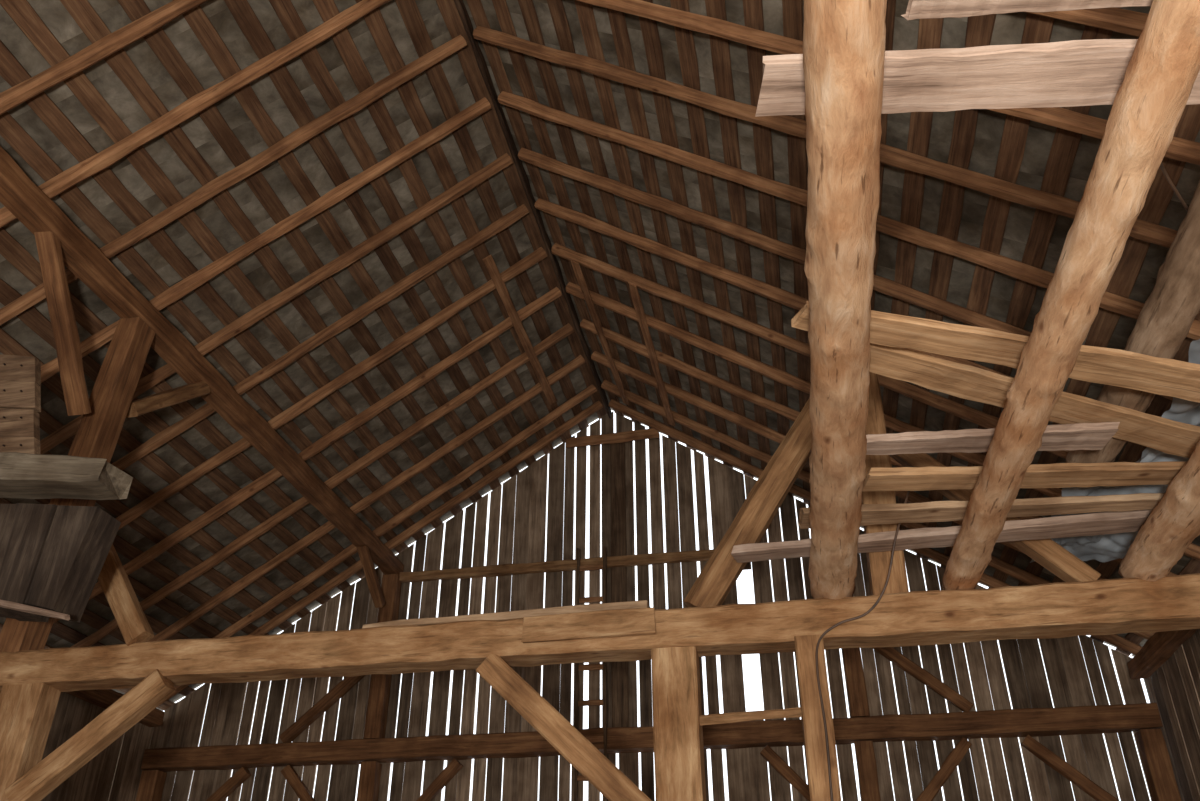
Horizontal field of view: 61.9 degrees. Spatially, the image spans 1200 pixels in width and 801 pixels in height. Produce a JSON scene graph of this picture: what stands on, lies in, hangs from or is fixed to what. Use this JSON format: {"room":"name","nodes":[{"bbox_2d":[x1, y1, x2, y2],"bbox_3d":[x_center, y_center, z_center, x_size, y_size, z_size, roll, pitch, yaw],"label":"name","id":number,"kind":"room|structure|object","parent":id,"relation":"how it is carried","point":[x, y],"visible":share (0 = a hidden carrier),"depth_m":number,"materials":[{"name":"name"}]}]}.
{"room":"farm building","nodes":[
{"label":"farm building","id":0,"kind":"room"},
{"bbox_2d":[0,452,132,499],"bbox_3d":[-3.804,0.465,6.374,1.604,0.337,0.329,-4,-31,7],"label":"wooden beam","id":1,"kind":"structure","parent":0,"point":[22,475],"depth_m":6.20,"materials":[{"name":"brown wood"}]},
{"bbox_2d":[0,354,40,454],"bbox_3d":[-4.142,0.034,6.758,1.083,1.024,0.094,-6,-31,9],"label":"crate","id":2,"kind":"object","parent":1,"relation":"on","point":[20,376],"visible":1,"depth_m":6.68,"materials":[{"name":"brown wood"}]},
{"bbox_2d":[0,503,120,621],"bbox_3d":[-3.702,1.002,6.318,1.181,0.797,0.272,-6,-31,9],"label":"panel","id":3,"kind":"object","parent":1,"relation":"hanging from","point":[53,557],"visible":0.91,"depth_m":6.18,"materials":[{"name":"brown wood"}]},
{"bbox_2d":[41,692,161,800],"bbox_3d":[-7.417,1.660,4.236,0.025,4.712,18.000,-6,-31,9],"label":"wall","id":4,"kind":"structure","parent":0,"point":[114,774],"depth_m":11.76,"materials":[{"name":"brown wood"}]},
{"bbox_2d":[66,689,123,708],"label":"wall plate","id":5,"kind":"object","parent":4,"relation":"attached to","point":[105,698],"depth_m":11.63,"materials":[{"name":"brown wood"}]},
{"bbox_2d":[0,0,208,114],"bbox_3d":[-4.301,-1.897,6.805,5.894,3.906,0.114,-5,-31,9],"label":"rafter","id":6,"kind":"object","parent":5,"relation":"on","point":[106,46],"visible":1,"depth_m":6.92,"materials":[{"name":"brown wood"}]},
{"bbox_3d":[-4.704,-2.985,5.003,6.979,0.123,0.117,-34,-32,-8],"label":"rafter","id":7,"kind":"object","parent":5,"relation":"on","visible":0},
{"bbox_2d":[37,408,311,617],"bbox_3d":[-5.063,-0.099,8.467,0.144,0.107,11.840,-6,-31,9],"label":"batten","id":8,"kind":"object","parent":7,"relation":"attached to","point":[49,424],"visible":0.57,"depth_m":10.86,"materials":[{"name":"brown wood"}]},
{"bbox_2d":[0,40,424,540],"bbox_3d":[-3.574,-1.096,8.730,0.148,0.105,11.840,-6,-31,9],"label":"batten","id":9,"kind":"object","parent":7,"relation":"attached to","point":[12,71],"visible":0.82,"depth_m":8.43,"materials":[{"name":"brown wood"}]},
{"bbox_2d":[182,5,500,490],"bbox_3d":[-2.555,-1.778,8.910,0.148,0.105,11.840,-6,-31,9],"label":"batten","id":10,"kind":"object","parent":7,"relation":"attached to","point":[209,38],"visible":0.78,"depth_m":8.82,"materials":[{"name":"brown wood"}]},
{"bbox_2d":[454,0,610,418],"bbox_3d":[-0.970,-2.774,9.098,0.051,0.156,11.750,-6,-31,9],"label":"board","id":11,"kind":"object","parent":7,"relation":"attached to","point":[465,19],"visible":0.94,"depth_m":9.98,"materials":[{"name":"brown wood"}]},
{"bbox_2d":[139,708,164,726],"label":"wall plate","id":12,"kind":"object","parent":4,"relation":"attached to","point":[155,718],"depth_m":12.57,"materials":[{"name":"brown wood"}]},
{"bbox_2d":[0,0,390,227],"bbox_3d":[-4.163,-1.522,7.430,5.894,3.904,0.113,-6,-31,9],"label":"rafter","id":13,"kind":"object","parent":12,"relation":"on","point":[199,102],"visible":0.91,"depth_m":7.58,"materials":[{"name":"brown wood"}]},
{"bbox_2d":[0,35,466,325],"bbox_3d":[-4.024,-1.148,8.045,5.895,3.898,0.113,-6,-31,10],"label":"rafter","id":14,"kind":"object","parent":12,"relation":"on","point":[406,73],"visible":0.91,"depth_m":8.21,"materials":[{"name":"brown wood"}]},
{"bbox_2d":[0,328,331,604],"bbox_3d":[-4.801,-0.275,8.514,0.145,0.108,11.840,-6,-31,9],"label":"batten","id":15,"kind":"object","parent":14,"relation":"attached to","point":[9,345],"visible":0.66,"depth_m":10.31,"materials":[{"name":"brown wood"}]},
{"bbox_2d":[117,0,481,502],"bbox_3d":[-2.812,-1.606,8.865,0.145,0.108,11.840,-6,-31,9],"label":"batten","id":16,"kind":"object","parent":14,"relation":"attached to","point":[158,41],"visible":0.82,"depth_m":8.66,"materials":[{"name":"brown wood"}]},
{"bbox_2d":[41,97,490,382],"bbox_3d":[-3.890,-0.797,8.641,5.901,3.907,0.111,-6,-31,9],"label":"rafter","id":17,"kind":"object","parent":12,"relation":"on","point":[182,288],"visible":0.83,"depth_m":8.81,"materials":[{"name":"brown wood"}]},
{"bbox_2d":[40,153,512,454],"bbox_3d":[-3.751,-0.441,9.246,5.903,3.917,0.116,-6,-31,9],"label":"rafter","id":18,"kind":"object","parent":12,"relation":"on","point":[256,314],"visible":0.77,"depth_m":9.38,"materials":[{"name":"brown wood"}]},
{"bbox_2d":[49,204,528,503],"bbox_3d":[-3.619,-0.061,9.864,5.881,3.901,0.116,-6,-31,10],"label":"rafter","id":19,"kind":"object","parent":12,"relation":"on","point":[505,221],"visible":0.76,"depth_m":9.99,"materials":[{"name":"brown wood"}]},
{"bbox_2d":[53,287,561,623],"bbox_3d":[-3.341,0.655,11.066,5.904,3.908,0.116,-6,-31,9],"label":"rafter","id":20,"kind":"object","parent":12,"relation":"on","point":[424,377],"visible":0.78,"depth_m":11.10,"materials":[{"name":"brown wood"}]},
{"bbox_2d":[43,451,292,630],"bbox_3d":[-5.296,0.058,8.426,0.148,0.108,11.840,-6,-31,9],"label":"batten","id":21,"kind":"object","parent":20,"relation":"attached to","point":[140,524],"visible":0.52,"depth_m":11.20,"materials":[{"name":"brown wood"}]},
{"bbox_2d":[0,278,349,590],"bbox_3d":[-4.550,-0.442,8.558,0.148,0.105,11.840,-6,-31,9],"label":"batten","id":22,"kind":"object","parent":20,"relation":"attached to","point":[36,321],"visible":0.71,"depth_m":10.09,"materials":[{"name":"brown wood"}]},
{"bbox_2d":[0,112,407,552],"bbox_3d":[-3.803,-0.943,8.690,0.145,0.108,11.840,-6,-31,9],"label":"batten","id":23,"kind":"object","parent":20,"relation":"attached to","point":[11,131],"visible":0.8,"depth_m":8.59,"materials":[{"name":"brown wood"}]},
{"bbox_2d":[60,0,462,515],"bbox_3d":[-3.069,-1.434,8.820,0.144,0.107,11.840,-6,-31,9],"label":"batten","id":24,"kind":"object","parent":20,"relation":"attached to","point":[82,12],"visible":0.81,"depth_m":8.46,"materials":[{"name":"brown wood"}]},
{"bbox_2d":[224,0,518,477],"bbox_3d":[-2.299,-1.949,8.956,0.148,0.108,11.840,-6,-31,9],"label":"batten","id":25,"kind":"object","parent":20,"relation":"attached to","point":[242,12],"visible":0.83,"depth_m":8.91,"materials":[{"name":"brown wood"}]},
{"bbox_2d":[269,0,535,465],"bbox_3d":[-2.066,-2.105,8.997,0.144,0.107,11.840,-6,-31,9],"label":"batten","id":26,"kind":"object","parent":20,"relation":"attached to","point":[285,10],"visible":0.8,"depth_m":9.23,"materials":[{"name":"brown wood"}]},
{"bbox_2d":[312,0,553,453],"bbox_3d":[-1.826,-2.267,9.040,0.145,0.108,11.840,-6,-31,9],"label":"batten","id":27,"kind":"object","parent":20,"relation":"attached to","point":[343,41],"visible":0.81,"depth_m":9.41,"materials":[{"name":"brown wood"}]},
{"bbox_2d":[355,0,571,442],"bbox_3d":[-1.578,-2.432,9.083,0.148,0.105,11.840,-6,-31,9],"label":"batten","id":28,"kind":"object","parent":20,"relation":"attached to","point":[374,20],"visible":0.56,"depth_m":9.29,"materials":[{"name":"brown wood"}]},
{"bbox_2d":[395,0,588,430],"bbox_3d":[-1.336,-2.594,9.126,0.148,0.108,11.840,-6,-31,9],"label":"batten","id":29,"kind":"object","parent":20,"relation":"attached to","point":[411,16],"visible":0.77,"depth_m":9.65,"materials":[{"name":"brown wood"}]},
{"bbox_2d":[71,323,573,646],"bbox_3d":[-3.210,1.020,11.663,5.891,3.903,0.108,-6,-31,9],"label":"rafter","id":30,"kind":"object","parent":12,"relation":"on","point":[364,461],"visible":0.84,"depth_m":11.66,"materials":[{"name":"brown wood"}]},
{"bbox_2d":[0,0,442,528],"bbox_3d":[-3.331,-1.258,8.773,0.148,0.108,11.840,-6,-31,9],"label":"batten","id":31,"kind":"object","parent":30,"relation":"attached to","point":[21,12],"visible":0.85,"depth_m":8.10,"materials":[{"name":"brown wood"}]},
{"bbox_2d":[115,247,546,529],"bbox_3d":[-3.479,0.287,10.456,5.901,3.915,0.114,-6,-31,9],"label":"rafter","id":32,"kind":"object","parent":12,"relation":"on","point":[539,254],"visible":0.75,"depth_m":10.54,"materials":[{"name":"brown wood"}]},
{"bbox_2d":[436,0,606,418],"bbox_3d":[-1.075,-2.769,9.172,0.144,0.107,11.840,-6,-31,9],"label":"batten","id":33,"kind":"object","parent":32,"relation":"attached to","point":[449,12],"visible":0.7,"depth_m":10.00,"materials":[{"name":"brown wood"}]},
{"bbox_2d":[148,355,585,641],"bbox_3d":[-3.077,1.377,12.268,5.889,3.898,0.114,-6,-31,9],"label":"rafter","id":34,"kind":"object","parent":12,"relation":"on","point":[579,360],"visible":0.81,"depth_m":12.27,"materials":[{"name":"brown wood"}]},
{"bbox_2d":[0,146,403,574],"bbox_3d":[-3.854,-0.671,8.503,0.232,0.222,11.780,-6,-31,9],"label":"purlin","id":35,"kind":"structure","parent":34,"relation":"hanging from","point":[27,202],"depth_m":8.78,"materials":[{"name":"brown wood"}]},
{"bbox_2d":[34,231,91,415],"bbox_3d":[-4.024,-0.596,7.490,0.161,1.151,0.982,-5,-31,8],"label":"knee brace","id":36,"kind":"object","parent":35,"relation":"attached to","point":[64,327],"visible":0.97,"depth_m":7.46,"materials":[{"name":"brown wood"}]},
{"bbox_2d":[157,401,602,706],"bbox_3d":[-2.854,1.964,13.239,5.899,3.910,0.113,-6,-31,9],"label":"rafter","id":37,"kind":"object","parent":12,"relation":"on","point":[536,447],"visible":0.77,"depth_m":13.31,"materials":[{"name":"brown wood"}]},
{"bbox_2d":[212,384,596,637],"bbox_3d":[-2.933,1.748,12.895,5.898,3.900,0.113,-6,-31,10],"label":"rafter","id":38,"kind":"object","parent":12,"relation":"on","point":[499,451],"visible":0.7,"depth_m":12.94,"materials":[{"name":"brown wood"}]},
{"bbox_2d":[0,0,1199,710],"bbox_3d":[-1.571,-2.660,5.392,13.534,4.456,18.304,-6,-31,9],"label":"roof","id":39,"kind":"structure","parent":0,"point":[1008,29],"depth_m":8.77,"materials":[{"name":"grey wood"}]},
{"bbox_2d":[0,227,364,578],"bbox_3d":[-4.308,-0.604,8.601,0.148,0.108,11.840,-6,-31,9],"label":"batten","id":40,"kind":"object","parent":39,"relation":"attached to","point":[11,249],"visible":0.66,"depth_m":9.75,"materials":[{"name":"brown wood"}]},
{"bbox_2d":[467,0,623,416],"bbox_3d":[-0.848,-2.791,9.134,0.146,0.107,11.840,-6,-31,9],"label":"batten","id":41,"kind":"object","parent":39,"relation":"attached to","point":[476,8],"visible":0.63,"depth_m":9.91,"materials":[{"name":"brown wood"}]},
{"bbox_2d":[670,0,753,477],"bbox_3d":[0.846,-1.992,8.273,0.147,0.106,11.840,-6,-31,9],"label":"batten","id":42,"kind":"object","parent":39,"relation":"attached to","point":[686,48],"visible":0.69,"depth_m":8.56,"materials":[{"name":"brown wood"}]},
{"bbox_2d":[940,7,1119,568],"bbox_3d":[3.078,-0.942,7.141,0.146,0.107,11.840,-6,-31,9],"label":"batten","id":43,"kind":"object","parent":39,"relation":"attached to","point":[1065,144],"visible":0.34,"depth_m":6.71,"materials":[{"name":"brown wood"}]},
{"bbox_2d":[157,412,1151,800],"bbox_3d":[0.136,3.909,11.891,11.901,8.732,0.036,-6,-31,9],"label":"wall","id":44,"kind":"structure","parent":0,"point":[1069,682],"depth_m":12.34,"materials":[{"name":"brown wood"}]},
{"bbox_2d":[141,703,1162,771],"bbox_3d":[0.126,3.973,11.675,11.880,0.256,0.293,-6,-31,9],"label":"tie beam","id":45,"kind":"structure","parent":44,"relation":"attached to","point":[1099,719],"depth_m":11.46,"materials":[{"name":"brown wood"}]},
{"bbox_2d":[364,574,401,738],"bbox_3d":[-2.761,3.247,12.759,0.210,2.100,0.212,-6,-31,9],"label":"post","id":46,"kind":"object","parent":45,"relation":"on","point":[380,684],"visible":0.62,"depth_m":12.48,"materials":[{"name":"brown wood"}]},
{"bbox_2d":[399,549,714,582],"bbox_3d":[-0.323,2.126,12.931,4.750,0.131,0.112,-6,-31,9],"label":"beam","id":47,"kind":"structure","parent":46,"relation":"attached to","point":[697,555],"depth_m":12.94,"materials":[{"name":"brown wood"}]},
{"bbox_2d":[610,442,628,727],"bbox_3d":[0.242,2.236,12.803,0.212,3.860,0.062,-6,-31,9],"label":"stud","id":48,"kind":"object","parent":45,"relation":"on","point":[619,683],"visible":0.7,"depth_m":12.92,"materials":[{"name":"brown wood"}]},
{"bbox_2d":[1143,629,1199,800],"bbox_3d":[4.311,0.487,2.297,0.025,4.728,17.994,-6,-31,9],"label":"wall","id":49,"kind":"structure","parent":0,"point":[1174,686],"depth_m":10.04,"materials":[{"name":"brown wood"}]},
{"bbox_2d":[0,573,1199,693],"bbox_3d":[-0.984,1.578,6.401,11.880,0.260,0.278,-6,-31,9],"label":"tie beam","id":50,"kind":"structure","parent":49,"relation":"attached to","point":[1168,603],"depth_m":6.06,"materials":[{"name":"brown wood"}]},
{"bbox_2d":[0,317,155,651],"bbox_3d":[-3.968,0.588,7.666,0.404,2.814,0.250,-6,-31,9],"label":"post","id":51,"kind":"object","parent":50,"relation":"on","point":[97,435],"visible":0.52,"depth_m":7.88,"materials":[{"name":"brown wood"}]},
{"bbox_2d":[98,544,153,645],"bbox_3d":[-3.418,1.253,7.024,0.785,1.009,0.125,-6,-31,9],"label":"knee brace","id":52,"kind":"object","parent":50,"relation":"on","point":[133,624],"visible":0.62,"depth_m":6.86,"materials":[{"name":"brown wood"}]},
{"bbox_2d":[362,600,649,627],"bbox_3d":[-0.601,1.418,6.413,1.860,0.077,0.246,-6,-32,9],"label":"plank","id":53,"kind":"object","parent":50,"relation":"on","point":[508,615],"visible":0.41,"depth_m":6.30,"materials":[{"name":"beige wood"}]},
{"bbox_2d":[521,607,656,642],"bbox_3d":[-0.072,1.377,6.126,0.839,0.165,0.047,-6,-32,9],"label":"plank","id":54,"kind":"object","parent":50,"relation":"attached to","point":[636,621],"visible":1,"depth_m":6.11,"materials":[{"name":"brown wood"}]},
{"bbox_2d":[683,398,811,607],"bbox_3d":[1.066,0.653,6.494,1.100,1.528,0.208,-5,-31,9],"label":"diagonal strut","id":55,"kind":"object","parent":50,"relation":"on","point":[764,500],"visible":0.76,"depth_m":6.37,"materials":[{"name":"brown wood"}]},
{"bbox_2d":[803,0,886,598],"bbox_3d":[0.949,-0.153,3.988,0.282,0.279,5.140,-6,-31,9],"label":"pole","id":56,"kind":"object","parent":50,"relation":"on","point":[844,40],"visible":0.99,"depth_m":3.30,"materials":[{"name":"brown wood"}]},
{"bbox_2d":[731,509,1152,562],"bbox_3d":[2.014,0.805,5.899,2.467,0.056,0.225,-7,-32,11],"label":"board","id":57,"kind":"object","parent":56,"relation":"on","point":[1099,523],"visible":0.69,"depth_m":5.84,"materials":[{"name":"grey wood"}]},
{"bbox_2d":[755,39,1199,116],"bbox_3d":[1.528,-0.961,2.937,2.118,0.040,0.242,-1,-31,2],"label":"board","id":58,"kind":"object","parent":56,"relation":"on","point":[1072,73],"visible":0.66,"depth_m":2.93,"materials":[{"name":"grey wood"}]},
{"bbox_2d":[798,493,1164,528],"bbox_3d":[2.167,0.600,5.539,2.104,0.046,0.217,-4,-31,6],"label":"board","id":59,"kind":"object","parent":56,"relation":"on","point":[934,511],"visible":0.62,"depth_m":5.50,"materials":[{"name":"beige wood"}]},
{"bbox_2d":[866,422,1119,454],"bbox_3d":[1.862,0.195,4.853,1.213,0.046,0.218,-2,-31,4],"label":"board","id":60,"kind":"object","parent":56,"relation":"on","point":[1077,436],"visible":0.77,"depth_m":4.81,"materials":[{"name":"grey wood"}]},
{"bbox_2d":[869,343,1199,457],"bbox_3d":[2.216,0.042,4.713,2.543,0.043,0.239,13,-33,-21],"label":"wooden beam","id":61,"kind":"structure","parent":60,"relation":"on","point":[968,382],"depth_m":4.59,"materials":[{"name":"orange wood"}]},
{"bbox_2d":[1030,339,1199,562],"bbox_3d":[3.341,0.271,5.470,1.469,0.331,2.850,-6,-31,9],"label":"tarp","id":62,"kind":"object","parent":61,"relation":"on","point":[1107,547],"visible":0.24,"depth_m":5.76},
{"bbox_2d":[1066,180,1199,462],"bbox_3d":[2.393,-0.495,4.091,0.256,0.254,3.320,-5,-31,9],"label":"pole","id":63,"kind":"object","parent":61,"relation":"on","point":[1165,319],"visible":0.58,"depth_m":4.19,"materials":[{"name":"brown wood"}]},
{"bbox_2d":[791,301,1199,402],"bbox_3d":[1.900,-0.183,4.233,2.311,0.040,0.249,8,-32,-13],"label":"wooden beam","id":64,"kind":"structure","parent":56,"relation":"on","point":[1102,365],"depth_m":4.18,"materials":[{"name":"orange wood"}]},
{"bbox_2d":[862,372,908,594],"bbox_3d":[1.785,0.008,6.720,0.211,2.781,0.211,-4,-31,10],"label":"post","id":65,"kind":"object","parent":50,"relation":"on","point":[878,563],"visible":0.27,"depth_m":6.16,"materials":[{"name":"brown wood"}]},
{"bbox_2d":[890,453,1101,581],"bbox_3d":[2.437,0.698,6.277,1.084,1.121,0.149,-6,-31,9],"label":"diagonal strut","id":66,"kind":"object","parent":50,"relation":"on","point":[1049,554],"visible":0.36,"depth_m":6.04,"materials":[{"name":"brown wood"}]},
{"bbox_2d":[942,0,1199,589],"bbox_3d":[1.745,-0.225,3.850,0.221,0.236,5.142,-5,-31,8],"label":"pole","id":67,"kind":"object","parent":50,"relation":"on","point":[1163,68],"visible":0.99,"depth_m":3.32,"materials":[{"name":"brown wood"}]},
{"bbox_2d":[901,0,1152,19],"bbox_3d":[1.192,-1.104,2.699,0.719,0.040,0.146,-1,-31,2],"label":"board","id":68,"kind":"object","parent":67,"relation":"on","point":[916,9],"visible":0.96,"depth_m":2.72,"materials":[{"name":"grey wood"}]},
{"bbox_2d":[1118,440,1199,580],"bbox_3d":[2.828,-0.054,4.159,0.265,0.309,4.045,-5,-31,8],"label":"pole","id":69,"kind":"object","parent":50,"relation":"on","point":[1173,524],"visible":0.98,"depth_m":5.23,"materials":[{"name":"brown wood"}]},
{"bbox_2d":[862,461,1186,490],"bbox_3d":[2.237,0.393,5.184,1.731,0.051,0.205,-2,-31,3],"label":"board","id":70,"kind":"object","parent":69,"relation":"on","point":[1055,475],"visible":0.79,"depth_m":5.14,"materials":[{"name":"orange wood"}]},
{"bbox_2d":[1127,629,1197,678],"bbox_3d":[4.741,0.017,5.990,0.192,0.192,11.500,-6,-31,9],"label":"wall plate","id":71,"kind":"object","parent":49,"relation":"attached to","point":[1160,647],"visible":0.65,"depth_m":10.11,"materials":[{"name":"brown wood"}]},
{"bbox_2d":[534,198,1012,377],"bbox_3d":[2.230,-0.681,8.836,5.908,3.911,0.112,-6,-31,9],"label":"rafter","id":72,"kind":"object","parent":71,"relation":"on","point":[792,300],"visible":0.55,"depth_m":9.49,"materials":[{"name":"brown wood"}]},
{"bbox_2d":[492,0,640,423],"bbox_3d":[-0.609,-2.680,9.014,0.145,0.106,11.840,-6,-31,9],"label":"batten","id":73,"kind":"object","parent":72,"relation":"attached to","point":[501,8],"visible":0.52,"depth_m":9.51,"materials":[{"name":"brown wood"}]},
{"bbox_2d":[518,0,654,428],"bbox_3d":[-0.372,-2.567,8.893,0.145,0.104,11.840,-6,-31,9],"label":"batten","id":74,"kind":"object","parent":72,"relation":"attached to","point":[529,14],"visible":0.62,"depth_m":9.36,"materials":[{"name":"brown wood"}]},
{"bbox_2d":[607,8,714,459],"bbox_3d":[0.366,-2.221,8.519,0.145,0.106,11.840,-6,-31,9],"label":"batten","id":75,"kind":"object","parent":72,"relation":"attached to","point":[617,20],"visible":0.68,"depth_m":8.88,"materials":[{"name":"brown wood"}]},
{"bbox_2d":[551,243,1068,458],"bbox_3d":[2.363,-0.327,9.424,5.907,3.915,0.115,-6,-31,10],"label":"rafter","id":76,"kind":"object","parent":71,"relation":"on","point":[983,419],"visible":0.65,"depth_m":9.83,"materials":[{"name":"brown wood"}]},
{"bbox_2d":[988,104,1199,587],"bbox_3d":[3.557,-0.717,6.898,0.145,0.104,11.840,-6,-31,9],"label":"batten","id":77,"kind":"object","parent":76,"relation":"attached to","point":[1160,193],"visible":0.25,"depth_m":6.55,"materials":[{"name":"brown wood"}]},
{"bbox_2d":[473,26,1177,247],"bbox_3d":[1.823,-1.778,6.996,5.896,3.906,0.115,-6,-31,10],"label":"rafter","id":78,"kind":"object","parent":71,"relation":"on","point":[1147,231],"visible":0.76,"depth_m":7.18,"materials":[{"name":"brown wood"}]},
{"bbox_2d":[518,148,1172,400],"bbox_3d":[2.109,-1.027,8.246,5.891,3.904,0.115,-5,-31,9],"label":"rafter","id":79,"kind":"object","parent":71,"relation":"on","point":[886,286],"visible":0.68,"depth_m":8.64,"materials":[{"name":"brown wood"}]},
{"bbox_2d":[574,0,696,450],"bbox_3d":[0.123,-2.334,8.642,0.146,0.107,11.840,-6,-31,9],"label":"batten","id":80,"kind":"object","parent":79,"relation":"attached to","point":[585,12],"visible":0.77,"depth_m":9.02,"materials":[{"name":"brown wood"}]},
{"bbox_2d":[705,0,769,469],"bbox_3d":[1.090,-1.878,8.150,0.146,0.107,11.840,-6,-31,9],"label":"batten","id":81,"kind":"object","parent":79,"relation":"attached to","point":[720,48],"visible":0.64,"depth_m":8.34,"materials":[{"name":"brown wood"}]},
{"bbox_2d":[498,91,1199,339],"bbox_3d":[1.971,-1.401,7.641,5.890,3.906,0.112,-6,-31,9],"label":"rafter","id":82,"kind":"object","parent":71,"relation":"on","point":[1110,301],"visible":0.81,"depth_m":7.85,"materials":[{"name":"brown wood"}]},
{"bbox_2d":[743,0,793,496],"bbox_3d":[1.333,-1.765,8.028,0.145,0.106,11.840,-6,-31,9],"label":"batten","id":83,"kind":"object","parent":82,"relation":"attached to","point":[753,9],"visible":0.59,"depth_m":8.21,"materials":[{"name":"brown wood"}]},
{"bbox_2d":[591,351,1106,579],"bbox_3d":[2.781,0.769,11.256,5.897,3.905,0.116,-6,-31,10],"label":"rafter","id":84,"kind":"object","parent":71,"relation":"on","point":[646,378],"visible":0.41,"depth_m":11.94,"materials":[{"name":"brown wood"}]},
{"bbox_2d":[639,0,732,468],"bbox_3d":[0.596,-2.111,8.401,0.145,0.104,11.840,-6,-31,9],"label":"batten","id":85,"kind":"object","parent":84,"relation":"attached to","point":[649,28],"visible":0.61,"depth_m":8.74,"materials":[{"name":"brown wood"}]},
{"bbox_2d":[608,399,1141,654],"bbox_3d":[3.010,1.384,12.266,5.891,3.900,0.120,-6,-31,9],"label":"rafter","id":86,"kind":"object","parent":71,"relation":"on","point":[1116,640],"visible":0.48,"depth_m":12.82,"materials":[{"name":"brown wood"}]},
{"bbox_2d":[601,380,1155,639],"bbox_3d":[2.912,1.123,11.853,5.904,3.914,0.116,-6,-31,10],"label":"rafter","id":87,"kind":"object","parent":71,"relation":"on","point":[1020,574],"visible":0.43,"depth_m":12.42,"materials":[{"name":"brown wood"}]},
{"bbox_2d":[547,0,677,441],"bbox_3d":[-0.116,-2.445,8.762,0.147,0.106,11.840,-6,-31,9],"label":"batten","id":88,"kind":"object","parent":87,"relation":"attached to","point":[556,7],"visible":0.59,"depth_m":8.94,"materials":[{"name":"brown wood"}]},
{"bbox_2d":[580,318,1176,575],"bbox_3d":[2.647,0.401,10.640,5.887,3.894,0.112,-6,-31,9],"label":"rafter","id":89,"kind":"object","parent":71,"relation":"on","point":[620,339],"visible":0.44,"depth_m":11.34,"materials":[{"name":"brown wood"}]},
{"bbox_2d":[565,282,1199,560],"bbox_3d":[2.507,0.046,10.061,5.906,3.907,0.112,-6,-31,9],"label":"rafter","id":90,"kind":"object","parent":71,"relation":"on","point":[1193,551],"visible":0.49,"depth_m":10.52,"materials":[{"name":"brown wood"}]},
{"bbox_2d":[577,0,1199,164],"bbox_3d":[1.687,-2.142,6.395,5.893,3.898,0.113,-6,-31,10],"label":"rafter","id":91,"kind":"object","parent":71,"relation":"on","point":[1180,149],"visible":0.55,"depth_m":6.62,"materials":[{"name":"brown wood"}]},
{"bbox_3d":[1.292,-3.219,4.607,6.958,0.131,0.121,25,-22,24],"label":"rafter","id":92,"kind":"object","parent":71,"relation":"on","visible":0},
{"bbox_2d":[882,18,943,433],"bbox_3d":[2.328,-1.296,7.523,0.145,0.106,11.840,-6,-31,9],"label":"batten","id":93,"kind":"object","parent":92,"relation":"attached to","point":[930,30],"visible":0.31,"depth_m":7.19,"materials":[{"name":"brown wood"}]},
{"bbox_2d":[897,14,996,529],"bbox_3d":[2.562,-1.185,7.403,0.145,0.104,11.840,-6,-31,9],"label":"batten","id":94,"kind":"object","parent":92,"relation":"attached to","point":[979,31],"visible":0.37,"depth_m":6.99,"materials":[{"name":"brown wood"}]},
{"bbox_3d":[1.423,-2.857,5.201,6.963,0.126,0.120,25,-22,25],"label":"rafter","id":95,"kind":"object","parent":71,"relation":"on","visible":0},
{"bbox_2d":[782,0,810,504],"bbox_3d":[1.569,-1.653,7.907,0.145,0.104,11.840,-6,-31,9],"label":"batten","id":96,"kind":"object","parent":95,"relation":"attached to","point":[792,9],"visible":0.36,"depth_m":8.03,"materials":[{"name":"brown wood"}]},
{"bbox_2d":[916,13,1054,559],"bbox_3d":[2.822,-1.061,7.270,0.147,0.106,11.840,-6,-31,9],"label":"batten","id":97,"kind":"object","parent":95,"relation":"attached to","point":[1037,28],"visible":0.4,"depth_m":6.84,"materials":[{"name":"brown wood"}]},
{"bbox_3d":[-1.549,3.119,2.040,13.927,0.050,20.000,-6,-31,9],"label":"floor","id":98,"kind":"structure","parent":0,"visible":0},
{"bbox_2d":[0,683,60,800],"bbox_3d":[-3.871,3.429,5.939,0.312,3.430,0.230,-6,-31,9],"label":"post","id":99,"kind":"object","parent":98,"relation":"on","point":[27,711],"visible":0.84,"depth_m":6.61,"materials":[{"name":"brown wood"}]},
{"bbox_2d":[4,669,175,800],"bbox_3d":[-3.266,2.182,6.433,0.972,0.844,0.145,-6,-31,9],"label":"knee brace","id":100,"kind":"object","parent":99,"relation":"attached to","point":[139,701],"visible":0.97,"depth_m":6.38,"materials":[{"name":"brown wood"}]},
{"bbox_2d":[651,646,705,800],"bbox_3d":[0.459,3.000,5.223,0.272,3.430,0.231,-6,-31,9],"label":"post","id":101,"kind":"object","parent":98,"relation":"on","point":[676,685],"visible":0.98,"depth_m":5.78,"materials":[{"name":"brown wood"}]},
{"bbox_2d":[476,654,651,800],"bbox_3d":[-0.217,1.991,5.922,1.092,1.037,0.165,-6,-31,9],"label":"knee brace","id":102,"kind":"object","parent":101,"relation":"attached to","point":[559,732],"visible":1,"depth_m":5.86,"materials":[{"name":"brown wood"}]},
{"bbox_2d":[794,634,840,800],"bbox_3d":[1.235,2.897,5.051,0.171,3.430,0.232,-6,-31,9],"label":"post","id":103,"kind":"object","parent":98,"relation":"on","point":[805,645],"visible":1,"depth_m":5.59,"materials":[{"name":"brown wood"}]},
{"bbox_2d":[1135,729,1181,800],"bbox_3d":[5.841,5.266,9.612,0.231,4.060,0.231,-6,-31,9],"label":"post","id":104,"kind":"object","parent":98,"relation":"on","point":[1161,781],"visible":1,"depth_m":10.40,"materials":[{"name":"brown wood"}]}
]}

